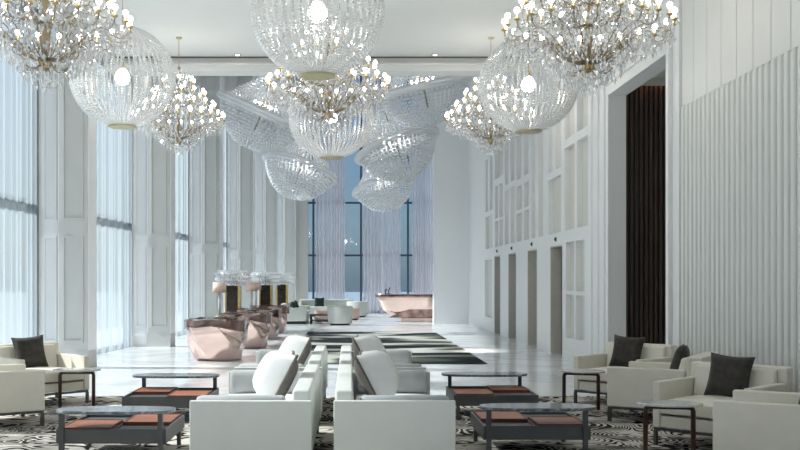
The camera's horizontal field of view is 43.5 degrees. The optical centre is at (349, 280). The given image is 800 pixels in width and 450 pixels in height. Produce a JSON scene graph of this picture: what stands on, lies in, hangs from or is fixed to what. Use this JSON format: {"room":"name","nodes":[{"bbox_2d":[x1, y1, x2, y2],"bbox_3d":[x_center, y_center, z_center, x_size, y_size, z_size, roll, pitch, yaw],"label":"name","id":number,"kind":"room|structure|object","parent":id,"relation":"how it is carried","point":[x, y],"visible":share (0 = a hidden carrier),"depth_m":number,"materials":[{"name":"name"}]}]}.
{"room":"hotel lobby","nodes":[
{"label":"hotel lobby","id":0,"kind":"room"},
{"bbox_2d":[181,76,225,115],"bbox_3d":[-5.023,-5.000,21.058,0.640,13.000,50.127,0,0,4],"label":"wall","id":1,"kind":"structure","parent":0,"point":[224,77],"depth_m":33.77,"materials":[{"name":"white paint"}]},
{"bbox_2d":[0,0,37,343],"bbox_3d":[-5.549,-1.607,14.664,0.104,6.183,5.003,0,0,4],"label":"sheer curtain","id":2,"kind":"object","parent":1,"relation":"hanging from","point":[6,73],"visible":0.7,"depth_m":16.20,"materials":[{"name":"white fabric"}]},
{"bbox_2d":[13,0,38,336],"bbox_3d":[-5.663,-1.600,14.672,0.170,6.200,5.344,0,0,4],"label":"window","id":3,"kind":"structure","parent":1,"relation":"in","point":[23,199],"depth_m":17.20,"materials":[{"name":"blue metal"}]},
{"bbox_2d":[39,6,96,367],"bbox_3d":[-4.960,-1.600,17.342,1.014,6.200,0.457,0,0,4],"label":"pillar","id":4,"kind":"structure","parent":1,"relation":"attached to","point":[67,134],"depth_m":17.14,"materials":[{"name":"white paint"}]},
{"bbox_2d":[97,58,131,353],"bbox_3d":[-5.151,-1.607,20.254,0.107,6.183,5.003,0,0,4],"label":"sheer curtain","id":5,"kind":"object","parent":1,"relation":"hanging from","point":[114,218],"visible":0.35,"depth_m":21.43,"materials":[{"name":"white fabric"}]},
{"bbox_2d":[132,76,174,346],"bbox_3d":[-4.561,-5.000,22.932,1.014,13.000,0.457,0,0,4],"label":"pillar","id":6,"kind":"structure","parent":1,"relation":"attached to","point":[153,166],"depth_m":22.73,"materials":[{"name":"white paint"}]},
{"bbox_2d":[175,78,189,336],"bbox_3d":[-4.753,-2.006,25.844,0.111,6.983,5.003,0,0,4],"label":"sheer curtain","id":7,"kind":"object","parent":1,"relation":"hanging from","point":[181,161],"visible":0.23,"depth_m":27.49,"materials":[{"name":"white fabric"}]},
{"bbox_2d":[188,94,188,317],"bbox_3d":[-4.867,-2.000,25.852,0.170,7.000,5.344,0,0,4],"label":"window","id":8,"kind":"structure","parent":1,"relation":"in","point":[188,94],"depth_m":28.46,"materials":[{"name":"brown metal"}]},
{"bbox_2d":[188,76,222,317],"bbox_3d":[-4.163,-5.000,28.522,1.014,13.000,0.457,0,0,4],"label":"pillar","id":9,"kind":"structure","parent":1,"relation":"attached to","point":[206,159],"depth_m":28.32,"materials":[{"name":"white paint"}]},
{"bbox_2d":[223,121,226,312],"bbox_3d":[-4.354,-2.006,31.434,0.109,6.983,5.003,0,0,4],"label":"sheer curtain","id":10,"kind":"object","parent":1,"relation":"hanging from","point":[224,128],"visible":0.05,"depth_m":33.54,"materials":[{"name":"white fabric"}]},
{"bbox_2d":[226,76,254,307],"bbox_3d":[-3.765,-5.000,34.112,1.014,13.000,0.457,0,0,4],"label":"pillar","id":11,"kind":"structure","parent":1,"relation":"attached to","point":[240,160],"depth_m":33.91,"materials":[{"name":"white paint"}]},
{"bbox_2d":[255,76,278,304],"bbox_3d":[-3.367,-5.000,39.702,1.014,13.000,0.457,0,0,4],"label":"pillar","id":12,"kind":"structure","parent":1,"relation":"attached to","point":[266,195],"depth_m":39.50,"materials":[{"name":"white paint"}]},
{"bbox_2d":[279,76,295,301],"bbox_3d":[-2.969,-5.000,45.292,1.014,13.000,0.457,0,0,4],"label":"pillar","id":13,"kind":"structure","parent":1,"relation":"attached to","point":[287,207],"depth_m":45.07,"materials":[{"name":"white paint"}]},
{"bbox_2d":[296,76,307,304],"bbox_3d":[0.125,-5.000,46.025,8.650,13.000,0.550,0,0,0],"label":"wall","id":14,"kind":"structure","parent":0,"point":[301,206],"depth_m":45.75,"materials":[{"name":"white paint"}]},
{"bbox_2d":[308,76,411,300],"bbox_3d":[1.472,-4.600,46.100,6.805,12.200,0.160,0,0,0],"label":"window","id":15,"kind":"structure","parent":14,"relation":"in","point":[312,202],"depth_m":46.02,"materials":[{"name":"blue"}]},
{"bbox_2d":[24,0,595,56],"bbox_3d":[-1.367,-4.825,8.500,11.635,0.250,25.000,0,0,0],"label":"ceiling","id":16,"kind":"structure","parent":0,"point":[207,28],"depth_m":18.32,"materials":[{"name":"paint"}]},
{"bbox_2d":[0,0,132,93],"bbox_3d":[-3.159,-3.318,10.396,1.776,2.764,1.793,0,0,-31],"label":"chandelier","id":17,"kind":"object","parent":16,"relation":"hanging from","point":[44,62],"visible":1,"depth_m":10.30,"materials":[{"name":"clear glass"}]},
{"bbox_2d":[68,0,175,129],"bbox_3d":[-3.344,-3.477,14.700,1.538,2.446,1.534,0,0,23],"label":"globe chandelier","id":18,"kind":"object","parent":16,"relation":"hanging from","point":[122,77],"visible":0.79,"depth_m":14.41,"materials":[{"name":"clear glass"}]},
{"bbox_2d":[132,37,224,155],"bbox_3d":[-3.298,-3.545,19.296,1.776,2.311,1.793,0,0,-31],"label":"chandelier","id":19,"kind":"object","parent":16,"relation":"hanging from","point":[189,133],"visible":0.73,"depth_m":19.16,"materials":[{"name":"clear glass"}]},
{"bbox_2d":[250,0,384,80],"bbox_3d":[-0.370,-3.511,11.400,1.538,2.378,1.534,0,0,-23],"label":"globe chandelier","id":20,"kind":"object","parent":16,"relation":"hanging from","point":[316,11],"visible":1,"depth_m":11.14,"materials":[{"name":"clear glass"}]},
{"bbox_2d":[265,14,390,136],"bbox_3d":[-0.310,-3.366,14.195,1.776,2.668,1.793,0,0,-31],"label":"chandelier","id":21,"kind":"object","parent":16,"relation":"hanging from","point":[325,100],"visible":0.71,"depth_m":14.05,"materials":[{"name":"clear glass"}]},
{"bbox_2d":[289,18,373,159],"bbox_3d":[-0.331,-3.445,17.900,1.538,2.509,1.534,0,0,-23],"label":"globe chandelier","id":22,"kind":"object","parent":16,"relation":"hanging from","point":[309,145],"visible":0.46,"depth_m":17.61,"materials":[{"name":"clear glass"}]},
{"bbox_2d":[445,37,537,156],"bbox_3d":[2.724,-3.545,19.296,1.776,2.311,1.793,0,0,-31],"label":"chandelier","id":23,"kind":"object","parent":16,"relation":"hanging from","point":[469,128],"visible":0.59,"depth_m":19.18,"materials":[{"name":"clear glass"}]},
{"bbox_2d":[478,17,577,133],"bbox_3d":[2.767,-3.500,15.500,1.538,2.399,1.534,0,0,23],"label":"globe chandelier","id":24,"kind":"object","parent":16,"relation":"hanging from","point":[529,84],"visible":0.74,"depth_m":15.23,"materials":[{"name":"clear glass"}]},
{"bbox_2d":[501,0,679,96],"bbox_3d":[2.478,-3.302,10.396,1.776,2.796,1.793,0,0,-31],"label":"chandelier","id":25,"kind":"object","parent":16,"relation":"hanging from","point":[591,58],"visible":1,"depth_m":10.25,"materials":[{"name":"clear glass"}]},
{"bbox_2d":[45,313,605,395],"bbox_3d":[0.750,1.600,21.150,16.500,0.200,50.300,0,0,0],"label":"floor","id":26,"kind":"structure","parent":0,"point":[500,353],"depth_m":18.18,"materials":[{"name":"white stone"}]},
{"bbox_2d":[184,317,249,360],"bbox_3d":[-2.550,1.107,19.300,1.198,0.785,1.786,0,0,0],"label":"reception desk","id":27,"kind":"object","parent":26,"relation":"on","point":[208,338],"visible":1,"depth_m":18.63,"materials":[{"name":"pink metal"}]},
{"bbox_2d":[213,282,225,316],"bbox_3d":[-2.600,0.370,19.900,0.268,0.690,0.268,0,0,0],"label":"desk lamp","id":28,"kind":"object","parent":27,"relation":"on","point":[218,287],"visible":1,"depth_m":19.81,"materials":[{"name":"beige fabric"}]},
{"bbox_2d":[215,270,249,311],"bbox_3d":[-3.100,0.610,26.400,0.940,1.780,0.940,0,0,0],"label":"floor lamp","id":29,"kind":"object","parent":26,"relation":"on","point":[231,277],"visible":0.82,"depth_m":26.25,"materials":[{"name":"paint"}]},
{"bbox_2d":[220,311,272,348],"bbox_3d":[-2.360,1.107,22.750,1.198,0.785,1.786,0,0,-3],"label":"reception desk","id":30,"kind":"object","parent":26,"relation":"on","point":[260,322],"visible":0.62,"depth_m":22.12,"materials":[{"name":"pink metal"}]},
{"bbox_2d":[246,282,257,311],"bbox_3d":[-2.250,0.370,22.900,0.268,0.690,0.268,0,0,0],"label":"desk lamp","id":31,"kind":"object","parent":30,"relation":"on","point":[250,286],"visible":1,"depth_m":22.81,"materials":[{"name":"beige fabric"}]},
{"bbox_2d":[236,308,281,339],"bbox_3d":[-2.370,1.107,26.100,1.198,0.785,1.786,0,0,-6],"label":"reception desk","id":32,"kind":"object","parent":26,"relation":"on","point":[277,312],"visible":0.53,"depth_m":25.54,"materials":[{"name":"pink metal"}]},
{"bbox_2d":[250,272,280,304],"bbox_3d":[-2.580,0.610,30.600,0.940,1.780,0.940,0,0,0],"label":"floor lamp","id":33,"kind":"object","parent":26,"relation":"on","point":[266,292],"visible":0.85,"depth_m":30.43,"materials":[{"name":"paint"}]},
{"bbox_2d":[248,305,288,332],"bbox_3d":[-2.400,1.107,29.400,1.198,0.785,1.786,0,0,-9],"label":"reception desk","id":34,"kind":"object","parent":26,"relation":"on","point":[285,308],"visible":0.38,"depth_m":28.87,"materials":[{"name":"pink metal"}]},
{"bbox_2d":[269,273,294,304],"bbox_3d":[-2.420,0.610,35.500,0.940,1.780,0.940,0,0,0],"label":"floor lamp","id":35,"kind":"object","parent":26,"relation":"on","point":[286,278],"visible":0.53,"depth_m":35.38,"materials":[{"name":"paint"}]},
{"bbox_2d":[281,302,309,323],"bbox_3d":[-1.950,1.140,36.200,0.900,0.720,3.000,0,0,0],"label":"lounge sofa","id":36,"kind":"object","parent":26,"relation":"on","point":[297,315],"visible":0.73,"depth_m":34.70,"materials":[{"name":"fabric"}]},
{"bbox_2d":[314,309,327,321],"bbox_3d":[-0.900,1.270,37.200,0.860,0.460,0.860,0,0,0],"label":"pouf","id":37,"kind":"object","parent":26,"relation":"on","point":[317,311],"visible":0.38,"depth_m":36.83,"materials":[{"name":"fabric"}]},
{"bbox_2d":[299,299,352,316],"bbox_3d":[-1.000,1.140,42.600,2.300,0.720,0.900,0,0,0],"label":"lounge sofa","id":38,"kind":"object","parent":26,"relation":"on","point":[311,302],"visible":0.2,"depth_m":42.85,"materials":[{"name":"fabric"}]},
{"bbox_2d":[315,86,345,298],"bbox_3d":[-0.900,-4.520,45.790,1.456,12.000,0.180,0,0,0],"label":"sheer curtain","id":39,"kind":"object","parent":26,"relation":"on","point":[330,206],"visible":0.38,"depth_m":45.77,"materials":[{"name":"white fabric"}]},
{"bbox_2d":[327,305,352,324],"bbox_3d":[-0.344,1.170,34.060,0.876,0.660,0.798,0,0,6],"label":"tub chair","id":40,"kind":"object","parent":26,"relation":"on","point":[337,315],"visible":1,"depth_m":33.74,"materials":[{"name":"fabric"}]},
{"bbox_2d":[0,396,712,449],"bbox_3d":[-0.200,1.494,9.225,8.300,0.012,7.450,0,0,0],"label":"area rug","id":41,"kind":"object","parent":26,"relation":"on","point":[625,430],"visible":0.38,"depth_m":9.69,"materials":[{"name":"carpet"}]},
{"bbox_2d":[0,364,44,425],"bbox_3d":[-3.774,1.131,10.394,0.991,0.715,0.920,0,0,-31],"label":"armchair","id":42,"kind":"object","parent":41,"relation":"on","point":[22,391],"visible":1,"depth_m":10.14,"materials":[{"name":"beige fabric"}]},
{"bbox_2d":[0,342,88,402],"bbox_3d":[-3.797,1.131,12.151,0.869,0.715,0.920,0,0,44],"label":"armchair","id":43,"kind":"object","parent":41,"relation":"on","point":[72,383],"visible":0.43,"depth_m":12.13,"materials":[{"name":"beige fabric"}]},
{"bbox_2d":[0,346,15,358],"bbox_3d":[-4.097,0.935,12.169,0.117,0.285,0.373,0,0,44],"label":"cushion","id":44,"kind":"object","parent":43,"relation":"on","point":[5,351],"depth_m":12.11,"materials":[{"name":"beige fabric"}]},
{"bbox_2d":[11,335,48,367],"bbox_3d":[-3.905,0.868,12.198,0.430,0.414,0.199,0,0,-41],"label":"throw pillow","id":45,"kind":"object","parent":43,"relation":"on","point":[30,349],"visible":0.88,"depth_m":12.14,"materials":[{"name":"black fabric"}]},
{"bbox_2d":[36,344,57,366],"bbox_3d":[-3.828,0.935,12.450,0.117,0.285,0.373,0,0,44],"label":"cushion","id":46,"kind":"object","parent":43,"relation":"on","point":[51,354],"depth_m":12.51,"materials":[{"name":"beige fabric"}]},
{"bbox_2d":[53,368,100,407],"bbox_3d":[-3.210,1.260,11.750,0.550,0.455,0.380,0,0,-3],"label":"side table","id":47,"kind":"object","parent":41,"relation":"on","point":[61,371],"visible":1,"depth_m":11.72,"materials":[{"name":"grey stone"}]},
{"bbox_2d":[56,406,184,449],"bbox_3d":[-1.937,1.273,8.605,0.980,0.430,1.010,0,0,0],"label":"coffee table","id":48,"kind":"object","parent":41,"relation":"on","point":[99,424],"visible":1,"depth_m":8.19,"materials":[{"name":"grey paint"}]},
{"bbox_2d":[65,419,123,428],"bbox_3d":[-2.177,1.222,8.463,0.410,0.033,0.495,0,0,0],"label":"tray","id":49,"kind":"object","parent":48,"relation":"on","point":[78,423],"depth_m":8.47,"materials":[{"name":"orange leather"}]},
{"bbox_2d":[123,414,180,425],"bbox_3d":[-1.737,1.222,8.818,0.410,0.033,0.535,0,0,0],"label":"tray","id":50,"kind":"object","parent":48,"relation":"on","point":[142,419],"depth_m":8.71,"materials":[{"name":"orange leather"}]},
{"bbox_2d":[122,373,219,407],"bbox_3d":[-1.965,1.273,10.995,0.980,0.430,1.010,0,0,0],"label":"coffee table","id":51,"kind":"object","parent":41,"relation":"on","point":[176,397],"visible":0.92,"depth_m":10.89,"materials":[{"name":"grey paint"}]},
{"bbox_2d":[132,387,177,394],"bbox_3d":[-2.165,1.222,11.137,0.410,0.033,0.495,0,0,0],"label":"tray","id":52,"kind":"object","parent":51,"relation":"on","point":[143,390],"depth_m":11.04,"materials":[{"name":"orange leather"}]},
{"bbox_2d":[166,390,211,396],"bbox_3d":[-1.725,1.222,10.783,0.410,0.033,0.535,0,0,0],"label":"tray","id":53,"kind":"object","parent":51,"relation":"on","point":[177,393],"depth_m":10.75,"materials":[{"name":"orange leather"}]},
{"bbox_2d":[190,364,320,449],"bbox_3d":[-0.738,1.151,8.620,0.905,0.675,2.420,0,0,0],"label":"sofa","id":54,"kind":"object","parent":41,"relation":"on","point":[241,419],"visible":0.96,"depth_m":7.41,"materials":[{"name":"white fabric"}]},
{"bbox_2d":[252,350,298,395],"bbox_3d":[-0.646,0.845,8.644,0.390,0.474,0.539,0,0,-7],"label":"throw pillow","id":55,"kind":"object","parent":54,"relation":"on","point":[277,370],"visible":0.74,"depth_m":8.44,"materials":[{"name":"beige fabric"}]},
{"bbox_2d":[234,345,327,425],"bbox_3d":[-0.738,1.151,11.490,0.905,0.675,2.420,0,0,0],"label":"sofa","id":56,"kind":"object","parent":41,"relation":"on","point":[319,356],"visible":0.23,"depth_m":11.21,"materials":[{"name":"white fabric"}]},
{"bbox_2d":[279,334,311,364],"bbox_3d":[-0.636,0.845,11.294,0.390,0.474,0.539,0,0,-7],"label":"throw pillow","id":57,"kind":"object","parent":56,"relation":"on","point":[301,344],"visible":0.62,"depth_m":11.10,"materials":[{"name":"beige fabric"}]},
{"bbox_2d":[338,345,425,370],"bbox_3d":[0.331,1.151,11.490,0.905,0.675,2.420,0,0,0],"label":"sofa","id":58,"kind":"object","parent":41,"relation":"on","point":[401,358],"visible":0.14,"depth_m":12.23,"materials":[{"name":"white fabric"}]},
{"bbox_2d":[351,334,386,354],"bbox_3d":[0.229,0.845,11.294,0.390,0.474,0.539,0,0,7],"label":"throw pillow","id":59,"kind":"object","parent":58,"relation":"on","point":[368,342],"visible":0.46,"depth_m":11.10,"materials":[{"name":"beige fabric"}]},
{"bbox_2d":[352,342,359,354],"bbox_3d":[0.139,0.868,11.305,0.100,0.500,0.500,-28,-3,6],"label":"pillow","id":60,"kind":"object","parent":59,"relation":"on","point":[355,345],"depth_m":11.10,"materials":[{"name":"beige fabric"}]},
{"bbox_2d":[334,364,455,449],"bbox_3d":[0.331,1.151,8.620,0.905,0.675,2.420,0,0,0],"label":"sofa","id":61,"kind":"object","parent":41,"relation":"on","point":[412,418],"visible":0.96,"depth_m":7.41,"materials":[{"name":"white fabric"}]},
{"bbox_2d":[353,350,400,394],"bbox_3d":[0.239,0.845,8.644,0.390,0.474,0.539,0,0,7],"label":"throw pillow","id":62,"kind":"object","parent":61,"relation":"on","point":[377,374],"visible":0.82,"depth_m":8.44,"materials":[{"name":"beige fabric"}]},
{"bbox_2d":[441,372,538,419],"bbox_3d":[1.540,1.273,11.165,0.980,0.430,1.010,0,0,0],"label":"coffee table","id":63,"kind":"object","parent":41,"relation":"on","point":[462,395],"visible":0.96,"depth_m":11.01,"materials":[{"name":"grey paint"}]},
{"bbox_2d":[451,388,494,394],"bbox_3d":[1.340,1.222,10.953,0.410,0.033,0.535,0,0,0],"label":"tray","id":64,"kind":"object","parent":63,"relation":"on","point":[454,391],"depth_m":10.94,"materials":[{"name":"orange leather"}]},
{"bbox_2d":[486,385,528,392],"bbox_3d":[1.780,1.222,11.307,0.410,0.033,0.495,0,0,0],"label":"tray","id":65,"kind":"object","parent":63,"relation":"on","point":[494,388],"depth_m":11.21,"materials":[{"name":"orange leather"}]},
{"bbox_2d":[470,403,595,449],"bbox_3d":[1.590,1.273,8.805,0.980,0.430,1.010,0,0,0],"label":"coffee table","id":66,"kind":"object","parent":41,"relation":"on","point":[500,421],"visible":1,"depth_m":8.39,"materials":[{"name":"grey paint"}]},
{"bbox_2d":[473,411,527,421],"bbox_3d":[1.350,1.222,9.018,0.410,0.033,0.535,0,0,0],"label":"tray","id":67,"kind":"object","parent":66,"relation":"on","point":[497,416],"depth_m":8.92,"materials":[{"name":"orange leather"}]},
{"bbox_2d":[528,416,581,425],"bbox_3d":[1.790,1.222,8.662,0.410,0.033,0.495,0,0,0],"label":"tray","id":68,"kind":"object","parent":66,"relation":"on","point":[532,420],"depth_m":8.66,"materials":[{"name":"orange leather"}]},
{"bbox_2d":[557,369,604,409],"bbox_3d":[2.680,1.260,11.600,0.550,0.455,0.380,0,0,20],"label":"side table","id":69,"kind":"object","parent":41,"relation":"on","point":[589,372],"visible":0.97,"depth_m":11.54,"materials":[{"name":"grey stone"}]},
{"bbox_2d":[573,342,676,402],"bbox_3d":[3.342,1.131,12.151,0.869,0.715,0.920,0,0,-44],"label":"armchair","id":70,"kind":"object","parent":41,"relation":"on","point":[650,352],"visible":0.4,"depth_m":12.14,"materials":[{"name":"beige fabric"}]},
{"bbox_2d":[606,344,624,366],"bbox_3d":[3.373,0.935,12.450,0.117,0.285,0.373,0,0,-44],"label":"cushion","id":71,"kind":"object","parent":70,"relation":"on","point":[609,346],"depth_m":12.54,"materials":[{"name":"white fabric"}]},
{"bbox_2d":[609,334,645,366],"bbox_3d":[3.394,0.868,12.256,0.426,0.411,0.199,0,0,41],"label":"throw pillow","id":72,"kind":"object","parent":70,"relation":"on","point":[625,349],"visible":0.88,"depth_m":12.20,"materials":[{"name":"brown fabric"}]},
{"bbox_2d":[641,346,664,358],"bbox_3d":[3.642,0.935,12.169,0.117,0.285,0.373,0,0,-44],"label":"cushion","id":73,"kind":"object","parent":70,"relation":"on","point":[647,351],"depth_m":12.13,"materials":[{"name":"white fabric"}]},
{"bbox_2d":[607,352,719,420],"bbox_3d":[3.374,1.131,10.754,0.991,0.715,0.920,0,0,31],"label":"armchair","id":74,"kind":"object","parent":41,"relation":"on","point":[626,386],"visible":0.58,"depth_m":10.47,"materials":[{"name":"white fabric"}]},
{"bbox_2d":[670,344,689,368],"bbox_3d":[3.517,0.868,10.669,0.198,0.422,0.439,0,0,22],"label":"throw pillow","id":75,"kind":"object","parent":74,"relation":"on","point":[682,351],"visible":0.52,"depth_m":10.51,"materials":[{"name":"brown fabric"}]},
{"bbox_2d":[679,356,689,369],"bbox_3d":[3.499,0.935,10.454,0.133,0.285,0.373,0,0,31],"label":"cushion","id":76,"kind":"object","parent":74,"relation":"on","point":[682,366],"depth_m":10.28,"materials":[{"name":"beige fabric"}]},
{"bbox_2d":[636,400,702,449],"bbox_3d":[2.720,1.260,8.520,0.550,0.455,0.380,0,0,11],"label":"side table","id":77,"kind":"object","parent":41,"relation":"on","point":[649,404],"visible":1,"depth_m":8.47,"materials":[{"name":"grey stone"}]},
{"bbox_2d":[653,361,792,444],"bbox_3d":[3.372,1.131,9.051,0.869,0.715,0.920,0,0,-44],"label":"armchair","id":78,"kind":"object","parent":41,"relation":"on","point":[762,377],"visible":0.35,"depth_m":9.01,"materials":[{"name":"beige fabric"}]},
{"bbox_2d":[693,365,709,394],"bbox_3d":[3.403,0.935,9.350,0.117,0.285,0.373,0,0,-44],"label":"cushion","id":79,"kind":"object","parent":78,"relation":"on","point":[701,372],"depth_m":9.42,"materials":[{"name":"white fabric"}]},
{"bbox_2d":[704,352,754,396],"bbox_3d":[3.459,0.868,9.120,0.430,0.414,0.199,0,0,42],"label":"throw pillow","id":80,"kind":"object","parent":78,"relation":"on","point":[727,374],"visible":0.92,"depth_m":9.06,"materials":[{"name":"grey fabric"}]},
{"bbox_2d":[749,368,776,387],"bbox_3d":[3.672,0.935,9.069,0.117,0.285,0.373,0,0,-44],"label":"cushion","id":81,"kind":"object","parent":78,"relation":"on","point":[759,376],"depth_m":9.01,"materials":[{"name":"beige fabric"}]},
{"bbox_2d":[713,389,799,449],"bbox_3d":[3.414,1.131,7.774,0.991,0.715,0.920,0,0,31],"label":"armchair","id":82,"kind":"object","parent":41,"relation":"on","point":[754,419],"visible":1,"depth_m":7.50,"materials":[{"name":"white fabric"}]},
{"bbox_2d":[347,301,367,316],"bbox_3d":[0.281,1.170,41.565,0.876,0.660,0.798,0,0,29],"label":"tub chair","id":83,"kind":"object","parent":26,"relation":"on","point":[362,305],"visible":0.57,"depth_m":41.24,"materials":[{"name":"white fabric"}]},
{"bbox_2d":[362,76,400,312],"bbox_3d":[1.460,-4.520,45.790,1.846,12.000,0.180,0,0,0],"label":"sheer curtain","id":84,"kind":"object","parent":26,"relation":"on","point":[381,230],"visible":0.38,"depth_m":45.77,"materials":[{"name":"white fabric"}]},
{"bbox_2d":[305,332,486,363],"bbox_3d":[0.625,1.494,23.725,3.710,0.012,11.350,0,0,0],"label":"area rug","id":85,"kind":"object","parent":26,"relation":"on","point":[426,347],"visible":0.57,"depth_m":23.07,"materials":[{"name":"carpet"}]},
{"bbox_2d":[375,294,432,321],"bbox_3d":[2.350,0.990,37.000,2.870,1.020,1.270,0,0,0],"label":"reception desk","id":86,"kind":"object","parent":26,"relation":"on","point":[407,307],"depth_m":36.54,"materials":[{"name":"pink metal"}]},
{"bbox_2d":[412,76,432,293],"bbox_3d":[3.350,-4.520,45.790,1.099,12.000,0.180,0,0,0],"label":"sheer curtain","id":87,"kind":"object","parent":26,"relation":"on","point":[422,191],"visible":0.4,"depth_m":45.76,"materials":[{"name":"white fabric"}]},
{"bbox_2d":[107,57,545,75],"bbox_3d":[-0.425,-7.950,21.170,9.750,7.100,0.560,0,0,0],"label":"beam","id":88,"kind":"structure","parent":0,"point":[195,66],"depth_m":20.95,"materials":[{"name":"paint"}]},
{"bbox_2d":[433,76,468,323],"bbox_3d":[3.695,-5.000,35.300,1.510,13.000,0.600,0,0,0],"label":"pillar","id":89,"kind":"structure","parent":0,"point":[451,154],"depth_m":35.00,"materials":[{"name":"white paint"}]},
{"bbox_2d":[434,320,468,323],"bbox_3d":[3.540,1.440,34.990,1.220,0.120,0.020,0,0,0],"label":"baseboard","id":90,"kind":"structure","parent":89,"relation":"attached to","point":[435,321],"depth_m":34.98,"materials":[{"name":"white paint"}]},
{"bbox_2d":[469,0,799,392],"bbox_3d":[4.282,-5.000,21.150,0.336,13.000,50.300,0,0,0],"label":"wall","id":91,"kind":"structure","parent":0,"point":[740,140],"depth_m":10.73,"materials":[{"name":"paint"}]},
{"bbox_2d":[494,255,499,332],"bbox_3d":[4.281,0.390,28.195,0.258,2.220,1.130,0,0,0],"label":"door","id":92,"kind":"structure","parent":91,"relation":"in","point":[496,258],"depth_m":28.73,"materials":[{"name":"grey metal"}]},
{"bbox_2d":[508,252,515,337],"bbox_3d":[4.281,0.390,25.608,0.258,2.220,1.216,0,0,0],"label":"door","id":93,"kind":"structure","parent":91,"relation":"in","point":[511,256],"depth_m":26.19,"materials":[{"name":"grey metal"}]},
{"bbox_2d":[469,17,587,354],"bbox_3d":[4.215,-1.600,26.150,0.130,6.200,17.700,0,0,0],"label":"panelling","id":94,"kind":"object","parent":91,"relation":"attached to","point":[533,159],"visible":0.73,"depth_m":23.12,"materials":[{"name":"white paint"}]},
{"bbox_2d":[528,249,536,344],"bbox_3d":[4.281,0.390,22.792,0.258,2.220,1.176,0,0,0],"label":"door","id":95,"kind":"structure","parent":91,"relation":"in","point":[532,254],"depth_m":23.35,"materials":[{"name":"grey metal"}]},
{"bbox_2d":[488,59,587,339],"bbox_3d":[4.264,-1.560,24.089,0.029,5.280,13.304,0,0,0],"label":"panel","id":96,"kind":"object","parent":91,"relation":"attached to","point":[557,182],"visible":0.16,"depth_m":19.10,"materials":[{"name":"white paint"}]},
{"bbox_2d":[550,244,561,353],"bbox_3d":[4.281,0.390,20.134,0.258,2.220,1.191,0,0,0],"label":"door","id":97,"kind":"structure","parent":91,"relation":"in","point":[555,251],"depth_m":20.70,"materials":[{"name":"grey metal"}]},
{"bbox_2d":[562,351,575,361],"bbox_3d":[4.143,1.430,18.394,0.015,0.140,2.189,0,0,0],"label":"baseboard","id":98,"kind":"structure","parent":91,"relation":"attached to","point":[568,356],"depth_m":19.01,"materials":[{"name":"white paint"}]},
{"bbox_2d":[588,6,598,353],"bbox_3d":[4.135,-1.600,16.975,0.030,6.200,0.650,0,0,0],"label":"trim","id":99,"kind":"structure","parent":91,"relation":"attached to","point":[590,98],"depth_m":17.10,"materials":[{"name":"white paint"}]},
{"bbox_2d":[601,9,675,352],"bbox_3d":[4.090,-0.975,14.450,0.120,4.950,3.780,0,0,0],"label":"door surround","id":100,"kind":"object","parent":91,"relation":"attached to","point":[632,70],"visible":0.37,"depth_m":13.08,"materials":[{"name":"white paint"}]},
{"bbox_2d":[676,0,681,347],"bbox_3d":[4.120,-1.600,12.495,0.060,6.200,0.130,0,0,0],"label":"trim","id":101,"kind":"structure","parent":91,"relation":"attached to","point":[678,2],"depth_m":12.45,"materials":[{"name":"white paint"}]},
{"bbox_2d":[682,0,799,106],"bbox_3d":[4.135,-3.430,7.147,0.030,2.540,10.545,0,0,0],"label":"panelling","id":102,"kind":"object","parent":91,"relation":"attached to","point":[723,41],"visible":0.91,"depth_m":10.88,"materials":[{"name":"paint"}]},
{"bbox_2d":[626,86,665,343],"bbox_3d":[6.695,-0.830,16.075,4.610,4.660,0.150,0,0,0],"label":"wall","id":103,"kind":"structure","parent":0,"point":[645,105],"depth_m":16.00,"materials":[{"name":"brown wood"}]},
{"bbox_2d":[641,69,665,85],"bbox_3d":[6.795,-1.600,14.550,4.810,6.200,3.500,0,0,0],"label":"wall","id":104,"kind":"structure","parent":0,"point":[659,79],"depth_m":15.84,"materials":[{"name":"white paint"}]},
{"bbox_3d":[-0.477,-11.625,33.650,9.855,0.250,25.300,0,0,0],"label":"ceiling","id":105,"kind":"structure","parent":0,"visible":0},
{"bbox_2d":[217,76,306,151],"bbox_3d":[-2.200,-7.362,25.000,2.319,8.276,2.322,0,0,-30],"label":"chandelier","id":106,"kind":"object","parent":105,"relation":"hanging from","point":[232,97],"visible":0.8,"depth_m":24.39,"materials":[{"name":"clear glass"}]},
{"bbox_2d":[262,103,337,200],"bbox_3d":[-1.450,-6.910,29.000,2.213,9.181,2.254,0,0,13],"label":"chandelier","id":107,"kind":"object","parent":105,"relation":"hanging from","point":[301,169],"visible":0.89,"depth_m":28.50,"materials":[{"name":"clear glass"}]},
{"bbox_2d":[352,162,415,211],"bbox_3d":[1.156,-6.918,34.000,2.183,9.164,2.305,0,0,30],"label":"chandelier","id":108,"kind":"object","parent":105,"relation":"hanging from","point":[372,187],"visible":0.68,"depth_m":33.57,"materials":[{"name":"clear glass"}]},
{"bbox_2d":[354,80,439,181],"bbox_3d":[1.269,-7.084,27.000,2.369,8.832,2.334,0,0,-32],"label":"chandelier","id":109,"kind":"object","parent":105,"relation":"hanging from","point":[378,150],"visible":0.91,"depth_m":26.49,"materials":[{"name":"clear glass"}]},
{"bbox_2d":[377,76,471,126],"bbox_3d":[1.850,-7.675,25.000,2.351,7.650,2.426,0,0,-30],"label":"chandelier","id":110,"kind":"object","parent":105,"relation":"hanging from","point":[398,93],"visible":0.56,"depth_m":24.42,"materials":[{"name":"clear glass"}]},
{"label":"outside","id":111,"kind":"structure","parent":0,"visible":0},
{"bbox_2d":[13,292,411,337],"bbox_3d":[-15.000,1.725,40.000,150.000,0.350,200.000,0,0,0],"label":"ground","id":112,"kind":"structure","parent":111,"point":[355,296],"depth_m":83.78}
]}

